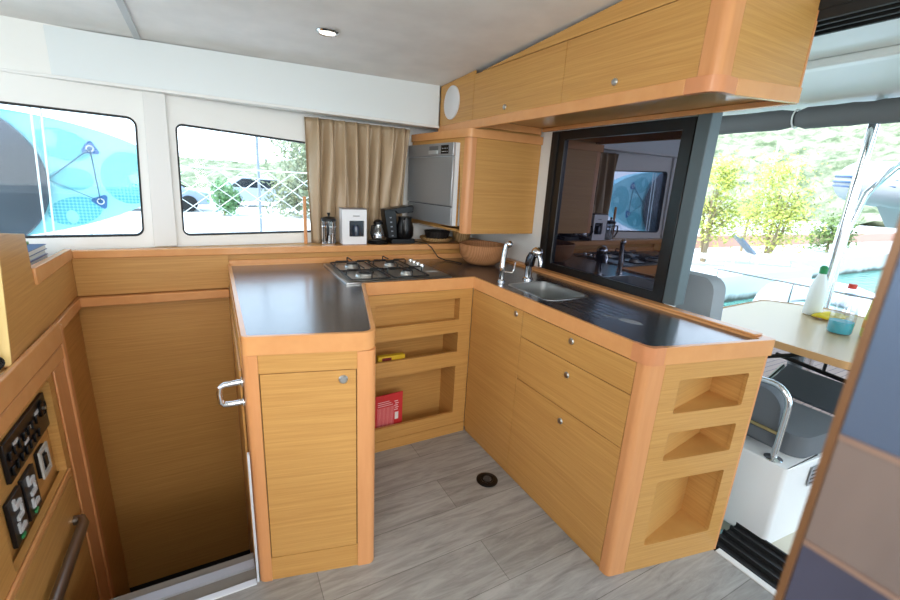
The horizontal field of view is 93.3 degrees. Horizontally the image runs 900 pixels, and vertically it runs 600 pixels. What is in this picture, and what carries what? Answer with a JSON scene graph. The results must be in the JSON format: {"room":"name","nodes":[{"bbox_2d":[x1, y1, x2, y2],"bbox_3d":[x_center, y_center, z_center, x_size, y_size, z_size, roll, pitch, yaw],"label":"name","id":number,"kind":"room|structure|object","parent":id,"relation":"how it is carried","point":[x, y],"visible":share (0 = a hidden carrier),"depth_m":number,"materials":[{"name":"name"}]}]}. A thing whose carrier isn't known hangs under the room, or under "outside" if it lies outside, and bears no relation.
{"room":"ship interior","nodes":[
{"label":"ship interior","id":0,"kind":"room"},
{"bbox_2d":[63,311,129,596],"bbox_3d":[-1.714,0.856,2.038,0.020,2.080,0.434,-5,17,-28],"label":"wall","id":1,"kind":"structure","parent":0,"point":[73,334],"depth_m":2.09,"materials":[{"name":"brown wood"}]},
{"bbox_2d":[0,233,80,367],"bbox_3d":[-1.503,-0.069,1.558,0.040,0.431,0.864,-6,18,-30],"label":"panelling","id":2,"kind":"object","parent":1,"relation":"attached to","point":[39,295],"visible":0.86,"depth_m":1.41,"materials":[{"name":"brown wood"}]},
{"bbox_2d":[72,255,228,295],"bbox_3d":[-1.454,-0.128,2.093,0.654,0.175,0.020,-5,17,-28],"label":"panelling","id":3,"kind":"structure","parent":0,"point":[93,276],"depth_m":2.08,"materials":[{"name":"brown wood"}]},
{"bbox_2d":[72,255,249,587],"bbox_3d":[-1.546,0.708,2.358,0.670,1.945,0.020,-5,17,-28],"label":"wall","id":4,"kind":"structure","parent":0,"point":[173,454],"depth_m":2.35,"materials":[{"name":"brown wood"}]},
{"bbox_2d":[75,288,229,307],"bbox_3d":[-1.453,-0.015,2.111,0.636,0.044,0.050,-5,17,-28],"label":"trim","id":5,"kind":"structure","parent":4,"relation":"attached to","point":[181,295],"depth_m":2.08,"materials":[{"name":"brown wood"}]},
{"bbox_2d":[130,549,249,592],"bbox_3d":[-1.603,1.710,2.633,0.670,0.134,0.018,-5,17,-28],"label":"baseboard","id":6,"kind":"structure","parent":4,"relation":"attached to","point":[194,569],"depth_m":2.61,"materials":[{"name":"black"}]},
{"bbox_2d":[72,243,459,258],"bbox_3d":[-0.691,-0.299,2.470,2.312,0.036,0.042,-5,17,-28],"label":"trim","id":7,"kind":"structure","parent":4,"relation":"attached to","point":[198,251],"depth_m":2.24,"materials":[{"name":"brown wood"}]},
{"bbox_2d":[229,253,460,264],"bbox_3d":[-0.452,-0.260,2.618,1.620,0.028,0.017,-5,17,-28],"label":"trim","id":8,"kind":"structure","parent":4,"relation":"attached to","point":[341,258],"depth_m":2.49,"materials":[{"name":"brown wood"}]},
{"bbox_2d":[0,15,483,553],"bbox_3d":[-1.501,0.234,2.269,4.150,3.180,0.587,-8,19,-35],"label":"wall","id":9,"kind":"structure","parent":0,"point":[23,46],"depth_m":2.07,"materials":[{"name":"white paint"}]},
{"bbox_2d":[0,91,176,246],"bbox_3d":[-1.703,-0.605,1.897,0.789,0.760,0.058,-8,19,-35],"label":"window","id":10,"kind":"structure","parent":9,"relation":"attached to","point":[1,102],"depth_m":2.05,"materials":[{"name":"black"}]},
{"bbox_2d":[175,124,310,235],"bbox_3d":[-1.071,-0.642,2.364,0.757,0.548,0.039,-8,19,-35],"label":"window","id":11,"kind":"structure","parent":9,"relation":"attached to","point":[179,125],"depth_m":2.25,"materials":[{"name":"black"}]},
{"bbox_2d":[303,196,307,243],"bbox_3d":[-0.845,-0.464,2.480,0.018,0.274,0.016,-5,17,-28],"label":"batten","id":12,"kind":"object","parent":9,"relation":"on","point":[304,197],"visible":1,"depth_m":2.47,"materials":[{"name":"wood"}]},
{"bbox_2d":[321,212,335,244],"bbox_3d":[-0.712,-0.416,2.476,0.086,0.184,0.105,9,16,21],"label":"press","id":13,"kind":"object","parent":9,"relation":"on","point":[328,218],"visible":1,"depth_m":2.46,"materials":[{"name":"clear glass"}]},
{"bbox_2d":[339,207,366,243],"bbox_3d":[-0.583,-0.446,2.557,0.150,0.212,0.089,-5,17,-28],"label":"box","id":14,"kind":"object","parent":9,"relation":"on","point":[352,221],"visible":1,"depth_m":2.53,"materials":[{"name":"white cardboard"}]},
{"bbox_2d":[304,115,409,242],"bbox_3d":[-0.548,-0.714,2.616,0.651,0.714,0.078,-6,18,-29],"label":"curtain","id":15,"kind":"object","parent":9,"relation":"hanging from","point":[355,164],"visible":0.77,"depth_m":2.57,"materials":[{"name":"beige fabric"}]},
{"bbox_2d":[368,219,387,244],"bbox_3d":[-0.448,-0.426,2.635,0.132,0.148,0.128,-5,17,-28],"label":"kettle","id":16,"kind":"object","parent":9,"relation":"on","point":[377,221],"visible":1,"depth_m":2.60,"materials":[{"name":"black plastic"}]},
{"bbox_2d":[380,205,414,243],"bbox_3d":[-0.322,-0.477,2.679,0.202,0.237,0.138,-5,17,-28],"label":"drip coffee maker","id":17,"kind":"object","parent":9,"relation":"on","point":[400,232],"visible":0.98,"depth_m":2.66,"materials":[{"name":"black plastic"}]},
{"bbox_2d":[420,235,452,242],"bbox_3d":[-0.096,-0.422,2.935,0.228,0.035,0.228,-5,17,-28],"label":"woven tray","id":18,"kind":"object","parent":9,"relation":"on","point":[423,237],"visible":0.75,"depth_m":2.85,"materials":[{"name":"wicker"}]},
{"bbox_2d":[424,229,449,238],"bbox_3d":[-0.090,-0.448,2.930,0.180,0.058,0.180,-5,17,-28],"label":"basket","id":19,"kind":"object","parent":18,"relation":"on","point":[429,233],"visible":0.89,"depth_m":2.87,"materials":[{"name":"wicker"}]},
{"bbox_2d":[453,231,469,241],"bbox_3d":[0.081,-0.457,3.012,0.136,0.080,0.136,-5,17,-28],"label":"basket","id":20,"kind":"object","parent":9,"relation":"on","point":[457,237],"visible":0.58,"depth_m":2.96,"materials":[{"name":"wicker"}]},
{"bbox_2d":[229,297,256,578],"bbox_3d":[-1.006,0.995,2.116,0.006,1.850,1.044,-5,17,-28],"label":"wall","id":21,"kind":"structure","parent":0,"point":[239,388],"depth_m":1.80,"materials":[{"name":"brown wood"}]},
{"bbox_2d":[110,553,255,599],"bbox_3d":[-0.976,1.033,1.446,0.573,0.054,0.130,-5,17,-28],"label":"trim","id":22,"kind":"structure","parent":21,"relation":"attached to","point":[211,588],"depth_m":1.50,"materials":[{"name":"grey"}]},
{"bbox_2d":[130,559,254,599],"bbox_3d":[-0.977,0.999,1.443,0.573,0.012,0.040,-5,17,-28],"label":"trim","id":23,"kind":"structure","parent":21,"relation":"attached to","point":[174,590],"depth_m":1.49,"materials":[{"name":"grey metal"}]},
{"bbox_2d":[196,578,256,599],"bbox_3d":[-0.936,1.019,1.370,0.573,0.005,0.026,-5,17,-28],"label":"trim","id":24,"kind":"structure","parent":21,"relation":"attached to","point":[250,583],"depth_m":1.46,"materials":[{"name":"silver metal"}]},
{"bbox_2d":[0,0,622,95],"bbox_3d":[-0.317,-0.756,-0.018,3.945,0.431,5.060,-5,17,-28],"label":"ceiling","id":25,"kind":"structure","parent":0,"point":[434,42],"depth_m":1.73,"materials":[{"name":"paint"}]},
{"bbox_2d":[115,0,140,39],"bbox_3d":[-0.851,-0.928,0.926,0.026,0.126,2.245,-5,17,-28],"label":"trim","id":26,"kind":"structure","parent":25,"relation":"attached to","point":[121,4],"depth_m":1.67,"materials":[{"name":"grey"}]},
{"bbox_2d":[315,27,338,36],"bbox_3d":[-0.513,-1.120,1.779,0.096,0.010,0.096,-5,17,-28],"label":"recessed light","id":27,"kind":"object","parent":25,"relation":"in","point":[324,31],"visible":1,"depth_m":1.77,"materials":[{"name":"silver metal"}]},
{"bbox_2d":[228,249,459,259],"bbox_3d":[-0.429,-0.273,2.647,1.690,0.075,0.015,-5,17,-28],"label":"wall ledge","id":28,"kind":"object","parent":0,"point":[399,252],"visible":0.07,"depth_m":2.50,"materials":[{"name":"brown wood"}]},
{"bbox_2d":[216,373,773,599],"bbox_3d":[-0.381,1.349,0.407,3.900,0.060,4.750,-5,17,-28],"label":"floor","id":29,"kind":"structure","parent":0,"point":[440,534],"depth_m":1.67,"materials":[{"name":"grey wood"}]},
{"bbox_2d":[0,323,115,599],"bbox_3d":[-1.388,1.197,0.982,0.696,1.818,1.752,-5,17,-28],"label":"console","id":30,"kind":"object","parent":29,"relation":"on","point":[62,554],"visible":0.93,"depth_m":1.48,"materials":[{"name":"brown wood"}]},
{"bbox_2d":[2,485,29,548],"bbox_3d":[-1.276,0.639,1.256,0.019,0.150,0.095,-5,17,-28],"label":"module","id":31,"kind":"object","parent":30,"relation":"attached to","point":[14,509],"visible":1,"depth_m":1.24,"materials":[{"name":"black plastic"}]},
{"bbox_2d":[0,392,49,484],"bbox_3d":[-1.347,0.428,1.360,0.024,0.127,0.346,-5,17,-28],"label":"board","id":32,"kind":"object","parent":30,"relation":"attached to","point":[16,447],"visible":1,"depth_m":1.32,"materials":[{"name":"black plastic"}]},
{"bbox_2d":[11,465,17,475],"bbox_3d":[-1.275,0.499,1.244,0.007,0.026,0.016,-5,17,-28],"label":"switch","id":33,"kind":"object","parent":32,"relation":"attached to","point":[14,472],"depth_m":1.24,"materials":[{"name":"black plastic"}]},
{"bbox_2d":[18,463,41,521],"bbox_3d":[-1.329,0.610,1.351,0.019,0.150,0.095,-5,17,-28],"label":"module","id":34,"kind":"object","parent":30,"relation":"attached to","point":[28,483],"visible":0.97,"depth_m":1.34,"materials":[{"name":"black"}]},
{"bbox_2d":[33,441,52,479],"bbox_3d":[-1.386,0.546,1.448,0.020,0.101,0.076,-5,17,-28],"label":"switch","id":35,"kind":"object","parent":30,"relation":"attached to","point":[42,458],"visible":1,"depth_m":1.43,"materials":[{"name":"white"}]},
{"bbox_2d":[216,280,375,581],"bbox_3d":[-0.683,0.428,1.956,0.592,0.862,1.224,-4,17,-24],"label":"base cabinet","id":36,"kind":"object","parent":29,"relation":"on","point":[310,417],"visible":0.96,"depth_m":1.43,"materials":[{"name":"brown wood"}]},
{"bbox_2d":[228,256,775,366],"bbox_3d":[0.003,0.003,1.880,1.694,0.070,1.783,-5,17,-28],"label":"countertop","id":37,"kind":"structure","parent":36,"relation":"on","point":[289,307],"depth_m":1.66,"materials":[{"name":"grey laminate"}]},
{"bbox_2d":[324,256,451,284],"bbox_3d":[-0.351,-0.180,2.319,0.570,0.047,0.500,-5,17,-28],"label":"cooktop","id":38,"kind":"object","parent":37,"relation":"in","point":[376,270],"visible":1,"depth_m":2.25,"materials":[{"name":"silver metal"}]},
{"bbox_2d":[459,240,503,265],"bbox_3d":[0.201,-0.292,2.678,0.296,0.130,0.296,-5,17,-28],"label":"woven bowl","id":39,"kind":"object","parent":37,"relation":"on","point":[475,252],"visible":0.89,"depth_m":2.58,"materials":[{"name":"brown wicker"}]},
{"bbox_2d":[497,241,515,281],"bbox_3d":[0.299,-0.202,2.214,0.087,0.214,0.042,3,15,-2],"label":"tap","id":40,"kind":"object","parent":37,"relation":"on","point":[508,244],"visible":1,"depth_m":2.21,"materials":[{"name":"silver metal"}]},
{"bbox_2d":[523,247,542,279],"bbox_3d":[0.455,-0.199,2.301,0.105,0.180,0.063,11,17,27],"label":"mixer tap","id":41,"kind":"object","parent":37,"relation":"on","point":[537,252],"visible":1,"depth_m":2.28,"materials":[{"name":"silver metal"}]},
{"bbox_2d":[508,281,587,300],"bbox_3d":[0.473,0.021,2.116,0.268,0.147,0.338,-5,17,-28],"label":"sink","id":42,"kind":"object","parent":37,"relation":"in","point":[541,289],"visible":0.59,"depth_m":2.22,"materials":[{"name":"silver metal"}]},
{"bbox_2d":[368,288,472,452],"bbox_3d":[-0.196,0.353,2.330,0.582,0.862,0.176,-5,17,-28],"label":"base cabinet","id":43,"kind":"object","parent":29,"relation":"on","point":[431,328],"visible":0.69,"depth_m":2.32,"materials":[{"name":"brown wood"}]},
{"bbox_2d":[375,391,402,427],"bbox_3d":[-0.333,0.634,2.296,0.167,0.273,0.033,-5,17,-27],"label":"booklet","id":44,"kind":"object","parent":43,"relation":"in","point":[388,407],"visible":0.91,"depth_m":2.29,"materials":[{"name":"red paper"}]},
{"bbox_2d":[377,405,393,427],"bbox_3d":[-0.347,0.642,2.285,0.101,0.140,0.014,-5,17,-27],"label":"print","id":45,"kind":"object","parent":44,"relation":"attached to","point":[385,413],"depth_m":2.28},
{"bbox_2d":[377,352,404,361],"bbox_3d":[-0.307,0.328,2.210,0.146,0.090,0.036,-5,17,-27],"label":"snack packet","id":46,"kind":"object","parent":43,"relation":"in","point":[381,358],"visible":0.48,"depth_m":2.19,"materials":[{"name":"yellow"}]},
{"bbox_2d":[476,472,497,486],"bbox_3d":[0.182,0.881,2.092,0.106,0.011,0.106,-5,17,-28],"label":"floor fitting","id":47,"kind":"object","parent":29,"relation":"on","point":[485,479],"visible":1,"depth_m":2.08,"materials":[{"name":"black plastic"}]},
{"bbox_2d":[464,289,767,575],"bbox_3d":[0.485,0.417,2.239,0.535,0.862,1.706,-5,17,-28],"label":"base cabinet","id":48,"kind":"object","parent":29,"relation":"on","point":[636,463],"visible":0.94,"depth_m":1.66,"materials":[{"name":"brown wood"}]},
{"bbox_2d":[773,217,899,599],"bbox_3d":[0.469,0.583,0.189,0.016,1.618,0.674,-5,17,-28],"label":"wood trim","id":49,"kind":"structure","parent":29,"relation":"on","point":[845,545],"depth_m":0.35,"materials":[{"name":"brown wood"}]},
{"bbox_2d":[467,115,697,372],"bbox_3d":[1.350,0.589,1.339,0.050,3.300,5.050,-5,17,-28],"label":"wall","id":50,"kind":"structure","parent":0,"point":[523,244],"depth_m":2.63,"materials":[{"name":"white paint"}]},
{"bbox_2d":[411,124,542,233],"bbox_3d":[0.135,-0.771,2.717,0.567,0.615,0.652,-5,17,-28],"label":"upper cabinet","id":51,"kind":"object","parent":50,"relation":"attached to","point":[498,172],"visible":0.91,"depth_m":2.46,"materials":[{"name":"brown wood"}]},
{"bbox_2d":[408,142,459,225],"bbox_3d":[-0.102,-0.722,2.642,0.102,0.461,0.524,-7,18,-33],"label":"microwave","id":52,"kind":"object","parent":51,"relation":"in","point":[433,169],"visible":0.95,"depth_m":2.56,"materials":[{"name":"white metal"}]},
{"bbox_2d":[538,116,697,303],"bbox_3d":[0.787,-0.472,2.183,0.057,0.788,0.862,-5,17,-28],"label":"window","id":53,"kind":"structure","parent":50,"relation":"in","point":[613,197],"depth_m":2.09,"materials":[{"name":"black glass"}]},
{"bbox_2d":[438,0,819,131],"bbox_3d":[0.553,-1.010,1.996,0.475,0.361,1.746,-5,17,-28],"label":"upper cabinet","id":54,"kind":"object","parent":50,"relation":"attached to","point":[630,61],"visible":1,"depth_m":1.44,"materials":[{"name":"brown wood"}]},
{"bbox_2d":[444,85,459,119],"bbox_3d":[0.008,-1.161,2.500,0.009,0.184,0.184,-5,17,-28],"label":"speaker grille","id":55,"kind":"object","parent":54,"relation":"attached to","point":[451,92],"depth_m":2.49,"materials":[{"name":"white"}]},
{"bbox_2d":[662,112,722,305],"bbox_3d":[1.020,-0.491,1.754,0.068,1.054,0.060,-5,17,-28],"label":"trim","id":56,"kind":"structure","parent":50,"relation":"attached to","point":[708,125],"depth_m":1.76,"materials":[{"name":"grey metal"}]},
{"bbox_2d":[715,548,775,595],"bbox_3d":[1.575,1.296,0.921,0.030,0.024,1.989,-5,17,-28],"label":"trim","id":57,"kind":"structure","parent":50,"relation":"attached to","point":[721,552],"depth_m":1.66,"materials":[{"name":"white"}]},
{"bbox_2d":[714,522,787,589],"bbox_3d":[1.678,1.298,1.010,0.234,0.064,2.040,-5,17,-28],"label":"door track","id":58,"kind":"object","parent":50,"relation":"attached to","point":[758,555],"depth_m":1.76,"materials":[{"name":"black"}]},
{"bbox_2d":[814,0,899,36],"bbox_3d":[1.693,-0.688,0.612,0.200,0.062,2.380,-5,17,-28],"label":"trim","id":59,"kind":"structure","parent":50,"relation":"attached to","point":[834,16],"depth_m":1.31,"materials":[{"name":"black"}]},
{"bbox_2d":[721,347,847,553],"bbox_3d":[2.784,0.965,2.576,3.234,0.060,7.200,-5,17,-28],"label":"floor","id":60,"kind":"structure","parent":0,"point":[772,364],"depth_m":3.71,"materials":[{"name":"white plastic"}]},
{"bbox_2d":[723,382,832,542],"bbox_3d":[1.328,0.577,2.313,0.520,0.664,1.161,-5,17,-28],"label":"bench","id":61,"kind":"object","parent":60,"relation":"on","point":[768,498],"visible":0.26,"depth_m":1.82,"materials":[{"name":"white plastic"}]},
{"bbox_2d":[675,271,725,320],"bbox_3d":[1.149,0.007,2.254,0.100,0.355,0.539,-5,17,-28],"label":"backrest","id":62,"kind":"object","parent":61,"relation":"on","point":[705,293],"visible":0.34,"depth_m":2.04,"materials":[{"name":"grey"}]},
{"bbox_2d":[747,382,784,443],"bbox_3d":[1.167,0.377,2.199,0.065,0.235,0.997,-5,17,-28],"label":"cushion","id":63,"kind":"object","parent":61,"relation":"on","point":[768,409],"depth_m":1.81,"materials":[{"name":"grey fabric"}]},
{"bbox_2d":[750,376,792,462],"bbox_3d":[1.301,0.470,1.868,0.068,0.331,0.358,-5,17,-28],"label":"handrail","id":64,"kind":"object","parent":61,"relation":"on","point":[773,456],"visible":0.6,"depth_m":1.75,"materials":[{"name":"silver metal"}]},
{"bbox_2d":[747,401,832,457],"bbox_3d":[1.381,0.479,2.294,0.370,0.099,1.094,-5,17,-28],"label":"seat cushion","id":65,"kind":"object","parent":61,"relation":"on","point":[807,429],"depth_m":1.83,"materials":[{"name":"grey fabric"}]},
{"bbox_2d":[806,466,816,485],"bbox_3d":[1.558,0.750,1.818,0.070,0.090,0.003,-4,17,-24],"label":"vent","id":66,"kind":"object","parent":61,"relation":"attached to","point":[811,470],"depth_m":1.81,"materials":[{"name":"white"}]},
{"bbox_2d":[721,300,864,399],"bbox_3d":[2.104,0.497,2.607,1.174,0.750,0.869,-5,17,-28],"label":"table","id":67,"kind":"object","parent":60,"relation":"on","point":[796,332],"visible":0.41,"depth_m":2.40,"materials":[{"name":"beige wood"}]},
{"bbox_2d":[802,265,828,314],"bbox_3d":[2.317,-0.062,2.675,0.096,0.313,0.096,-5,17,-28],"label":"bottle","id":68,"kind":"object","parent":67,"relation":"on","point":[817,292],"visible":0.91,"depth_m":2.65,"materials":[{"name":"white"}]},
{"bbox_2d":[811,311,847,319],"bbox_3d":[2.364,0.092,2.635,0.226,0.026,0.137,-5,17,-28],"label":"cloth","id":69,"kind":"object","parent":67,"relation":"on","point":[826,315],"visible":0.93,"depth_m":2.62,"materials":[{"name":"yellow"}]},
{"bbox_2d":[827,283,857,334],"bbox_3d":[2.155,0.047,2.315,0.112,0.276,0.112,-5,17,-28],"label":"spray bottle","id":70,"kind":"object","parent":67,"relation":"on","point":[835,325],"visible":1,"depth_m":2.31,"materials":[{"name":"blue plastic"}]},
{"bbox_2d":[713,267,872,302],"bbox_3d":[3.667,0.268,3.929,0.026,0.660,2.600,-5,17,-28],"label":"rail","id":71,"kind":"object","parent":60,"relation":"on","point":[716,268],"visible":0.39,"depth_m":4.30,"materials":[{"name":"silver metal"}]},
{"bbox_2d":[767,352,848,414],"bbox_3d":[1.952,0.608,2.321,0.542,0.613,0.508,-5,17,-28],"label":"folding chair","id":72,"kind":"object","parent":60,"relation":"on","point":[820,392],"visible":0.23,"depth_m":2.29,"materials":[{"name":"grey fabric"}]},
{"bbox_2d":[802,100,880,370],"bbox_3d":[2.764,-0.290,3.053,0.110,2.098,0.052,-5,17,-28],"label":"post","id":73,"kind":"object","parent":60,"relation":"on","point":[871,133],"visible":0.52,"depth_m":2.93,"materials":[{"name":"silver metal"}]},
{"bbox_2d":[807,161,899,371],"bbox_3d":[3.394,-0.238,2.921,1.118,2.139,0.145,17,20,41],"label":"rail","id":74,"kind":"object","parent":60,"relation":"on","point":[866,193],"visible":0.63,"depth_m":3.15,"materials":[{"name":"silver metal"}]},
{"bbox_2d":[723,35,899,115],"bbox_3d":[2.300,-1.098,1.790,2.300,0.065,7.400,-5,17,-28],"label":"ceiling","id":75,"kind":"structure","parent":0,"point":[878,80],"depth_m":2.40,"materials":[{"name":"white"}]},
{"bbox_2d":[719,110,796,134],"bbox_3d":[1.901,-1.644,4.163,0.153,0.149,2.545,-5,17,-28],"label":"roll","id":76,"kind":"object","parent":75,"relation":"attached to","point":[776,120],"visible":0.23,"depth_m":3.25,"materials":[{"name":"grey fabric"}]},
{"bbox_2d":[794,97,899,128],"bbox_3d":[2.879,-1.112,2.427,0.152,0.148,1.530,-5,17,-28],"label":"roll","id":77,"kind":"object","parent":75,"relation":"attached to","point":[883,111],"visible":1,"depth_m":2.78,"materials":[{"name":"grey fabric"}]},
{"bbox_2d":[805,44,899,72],"bbox_3d":[2.042,-1.024,1.667,0.080,0.040,7.400,-5,17,-28],"label":"trim","id":78,"kind":"structure","parent":75,"relation":"attached to","point":[890,52],"depth_m":1.95,"materials":[{"name":"white plastic"}]},
{"bbox_2d":[810,18,899,51],"bbox_3d":[1.669,-1.000,1.465,0.370,0.020,7.400,-5,17,-28],"label":"trim","id":79,"kind":"structure","parent":75,"relation":"attached to","point":[889,28],"depth_m":1.70,"materials":[{"name":"white plastic"}]},
{"bbox_3d":[-2.027,0.996,-0.658,0.040,3.200,4.700,-5,17,-28],"label":"wall","id":80,"kind":"structure","parent":0,"visible":0},
{"bbox_3d":[-2.234,-0.031,1.245,1.530,0.020,0.830,-5,17,-28],"label":"trim","id":81,"kind":"structure","parent":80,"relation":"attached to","visible":0},
{"bbox_3d":[-1.688,-0.118,1.600,0.198,0.020,0.275,-5,17,-28],"label":"book","id":82,"kind":"object","parent":81,"relation":"on","visible":0},
{"bbox_2d":[30,253,47,264],"bbox_3d":[-1.683,-0.139,1.593,0.204,0.022,0.269,-5,17,-28],"label":"book","id":83,"kind":"object","parent":82,"relation":"on","point":[44,256],"visible":0.21,"depth_m":1.67,"materials":[{"name":"white paper"}]},
{"bbox_2d":[29,250,45,260],"bbox_3d":[-1.685,-0.159,1.589,0.198,0.018,0.275,-5,17,-28],"label":"book","id":84,"kind":"object","parent":83,"relation":"on","point":[41,253],"visible":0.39,"depth_m":1.67,"materials":[{"name":"white paper"}]},
{"bbox_2d":[27,244,46,256],"bbox_3d":[-1.680,-0.178,1.582,0.204,0.020,0.269,-5,17,-28],"label":"book","id":85,"kind":"object","parent":84,"relation":"on","point":[33,249],"visible":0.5,"depth_m":1.67,"materials":[{"name":"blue paper"}]},
{"label":"outside","id":86,"kind":"structure","parent":0,"visible":0},
{"bbox_2d":[179,122,899,226],"bbox_3d":[3.300,-24.333,50.841,172.497,25.312,134.968,-5,17,-28],"label":"hillside","id":87,"kind":"structure","parent":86,"point":[839,147],"depth_m":56.52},
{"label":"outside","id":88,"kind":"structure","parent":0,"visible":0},
{"bbox_3d":[-3.665,0.233,2.314,7.700,0.120,1.350,-5,17,-28],"label":"deck","id":89,"kind":"object","parent":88,"visible":0},
{"bbox_2d":[255,137,262,230],"bbox_3d":[-1.471,-0.620,3.305,0.033,1.240,0.020,-5,17,-28],"label":"stanchion","id":90,"kind":"object","parent":89,"relation":"on","point":[256,138],"visible":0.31,"depth_m":3.22,"materials":[{"name":"grey"}]},
{"bbox_2d":[55,166,309,234],"bbox_3d":[-1.681,-0.632,3.137,4.102,0.679,0.012,-5,17,-28],"label":"safety net","id":91,"kind":"object","parent":90,"relation":"attached to","point":[268,171],"visible":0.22,"depth_m":3.14,"materials":[{"name":"white fabric"}]},
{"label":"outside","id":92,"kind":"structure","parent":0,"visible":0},
{"bbox_2d":[723,270,881,309],"bbox_3d":[32.738,-3.610,29.206,74.400,0.290,100.000,-5,17,-28],"label":"harbour water","id":93,"kind":"structure","parent":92,"point":[868,281],"depth_m":13.64,"materials":[{"name":"teal liquid"}]},
{"bbox_2d":[753,279,873,316],"bbox_3d":[6.852,0.167,7.873,1.980,0.733,3.239,17,20,41],"label":"inflatable dinghy","id":94,"kind":"object","parent":93,"relation":"on","point":[776,291],"visible":0.36,"depth_m":8.32,"materials":[{"name":"white plastic"}]},
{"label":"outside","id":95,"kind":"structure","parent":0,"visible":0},
{"bbox_2d":[35,188,895,301],"bbox_3d":[-3.239,-5.219,26.421,100.000,0.910,39.750,-5,17,-28],"label":"quay","id":96,"kind":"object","parent":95,"point":[867,256],"visible":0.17,"depth_m":13.87,"materials":[{"name":"concrete"}]},
{"bbox_2d":[181,186,209,211],"bbox_3d":[-12.029,-4.306,16.852,4.234,1.418,1.800,-7,18,-34],"label":"car","id":97,"kind":"object","parent":96,"relation":"on","point":[191,196],"visible":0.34,"depth_m":17.05,"materials":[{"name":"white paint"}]},
{"bbox_2d":[204,173,244,214],"bbox_3d":[-8.687,-4.066,16.359,1.476,1.587,1.548,-5,17,-28],"label":"bush","id":98,"kind":"object","parent":96,"relation":"on","point":[220,196],"visible":0.85,"depth_m":16.28,"materials":[{"name":"green plant"}]},
{"bbox_2d":[214,176,302,206],"bbox_3d":[-9.734,-5.564,21.916,4.234,1.420,1.800,-6,18,-31],"label":"car","id":99,"kind":"object","parent":96,"relation":"on","point":[244,182],"visible":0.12,"depth_m":20.92,"materials":[{"name":"grey paint"}]},
{"bbox_2d":[242,137,309,217],"bbox_3d":[-5.690,-5.514,16.825,4.516,4.530,4.834,17,20,41],"label":"bush","id":100,"kind":"object","parent":96,"relation":"on","point":[302,191],"visible":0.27,"depth_m":16.47,"materials":[{"name":"green plant"}]},
{"bbox_2d":[693,252,738,268],"bbox_3d":[6.414,-1.276,10.927,1.650,0.740,0.600,6,16,11],"label":"sun lounger","id":101,"kind":"object","parent":96,"relation":"on","point":[696,254],"visible":0.44,"depth_m":10.68,"materials":[{"name":"white"}]},
{"bbox_2d":[696,148,751,261],"bbox_3d":[7.049,-2.446,11.227,1.814,2.923,1.751,-5,17,-28],"label":"tree","id":102,"kind":"object","parent":96,"relation":"on","point":[713,212],"visible":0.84,"depth_m":11.01,"materials":[{"name":"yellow plant"}]},
{"bbox_2d":[724,183,767,250],"bbox_3d":[9.988,-2.802,14.220,1.427,2.332,1.491,14,19,34],"label":"tree","id":103,"kind":"object","parent":96,"relation":"on","point":[756,193],"visible":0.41,"depth_m":14.13,"materials":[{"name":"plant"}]},
{"bbox_2d":[758,139,780,227],"bbox_3d":[19.544,-7.038,26.071,1.000,5.279,0.120,-5,17,-28],"label":"mast","id":104,"kind":"object","parent":96,"relation":"on","point":[778,144],"visible":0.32,"depth_m":25.61,"materials":[{"name":"grey"}]},
{"bbox_2d":[733,235,806,268],"bbox_3d":[8.595,-1.315,11.521,1.650,0.740,0.600,7,16,13],"label":"sun lounger","id":105,"kind":"object","parent":96,"relation":"on","point":[749,251],"visible":0.96,"depth_m":11.39,"materials":[{"name":"white"}]},
{"bbox_2d":[721,135,834,260],"bbox_3d":[9.610,-2.892,12.414,2.717,3.453,2.488,5,15,5],"label":"tree","id":106,"kind":"object","parent":96,"relation":"on","point":[779,212],"visible":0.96,"depth_m":12.34,"materials":[{"name":"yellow plant"}]},
{"bbox_2d":[695,233,893,247],"bbox_3d":[26.909,-3.672,24.568,49.000,0.399,0.250,-5,17,-28],"label":"kerb","id":107,"kind":"object","parent":96,"relation":"on","point":[865,237],"depth_m":17.56,"materials":[{"name":"beige concrete"}]},
{"bbox_2d":[791,206,863,252],"bbox_3d":[13.703,-2.590,15.341,1.980,1.739,1.633,11,17,26],"label":"shrub","id":108,"kind":"object","parent":96,"relation":"on","point":[828,238],"visible":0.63,"depth_m":15.26,"materials":[{"name":"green plant"}]},
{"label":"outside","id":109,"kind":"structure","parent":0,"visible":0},
{"bbox_2d":[832,161,899,227],"bbox_3d":[5.381,-0.860,3.744,3.122,0.656,1.794,15,19,38],"label":"inflatable dinghy","id":110,"kind":"object","parent":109,"point":[886,197],"visible":0.81,"depth_m":4.13,"materials":[{"name":"grey rubber"}]},
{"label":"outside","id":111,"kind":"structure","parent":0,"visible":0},
{"bbox_2d":[29,107,46,234],"bbox_3d":[-2.294,-0.490,2.395,0.079,1.220,0.010,-5,17,-28],"label":"cord","id":112,"kind":"object","parent":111,"point":[30,108],"visible":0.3,"depth_m":2.34,"materials":[{"name":"fabric"}]},
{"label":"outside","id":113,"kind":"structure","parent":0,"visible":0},
{"bbox_2d":[39,108,54,234],"bbox_3d":[-2.263,-0.494,2.417,0.084,1.220,0.010,-5,17,-28],"label":"cord","id":114,"kind":"object","parent":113,"point":[41,115],"visible":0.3,"depth_m":2.36,"materials":[{"name":"fabric"}]},
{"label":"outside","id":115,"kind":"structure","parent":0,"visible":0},
{"bbox_2d":[0,108,140,234],"bbox_3d":[-3.105,-0.656,2.076,3.000,0.730,0.121,-5,17,-28],"label":"paddle board","id":116,"kind":"object","parent":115,"point":[93,174],"visible":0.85,"depth_m":2.52,"materials":[{"name":"teal plastic"}]},
{"bbox_2d":[0,118,48,234],"bbox_3d":[-2.646,-0.641,2.210,0.830,0.830,0.080,-5,17,-28],"label":"cover","id":117,"kind":"object","parent":116,"relation":"attached to","point":[20,204],"visible":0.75,"depth_m":2.35,"materials":[{"name":"fabric"}]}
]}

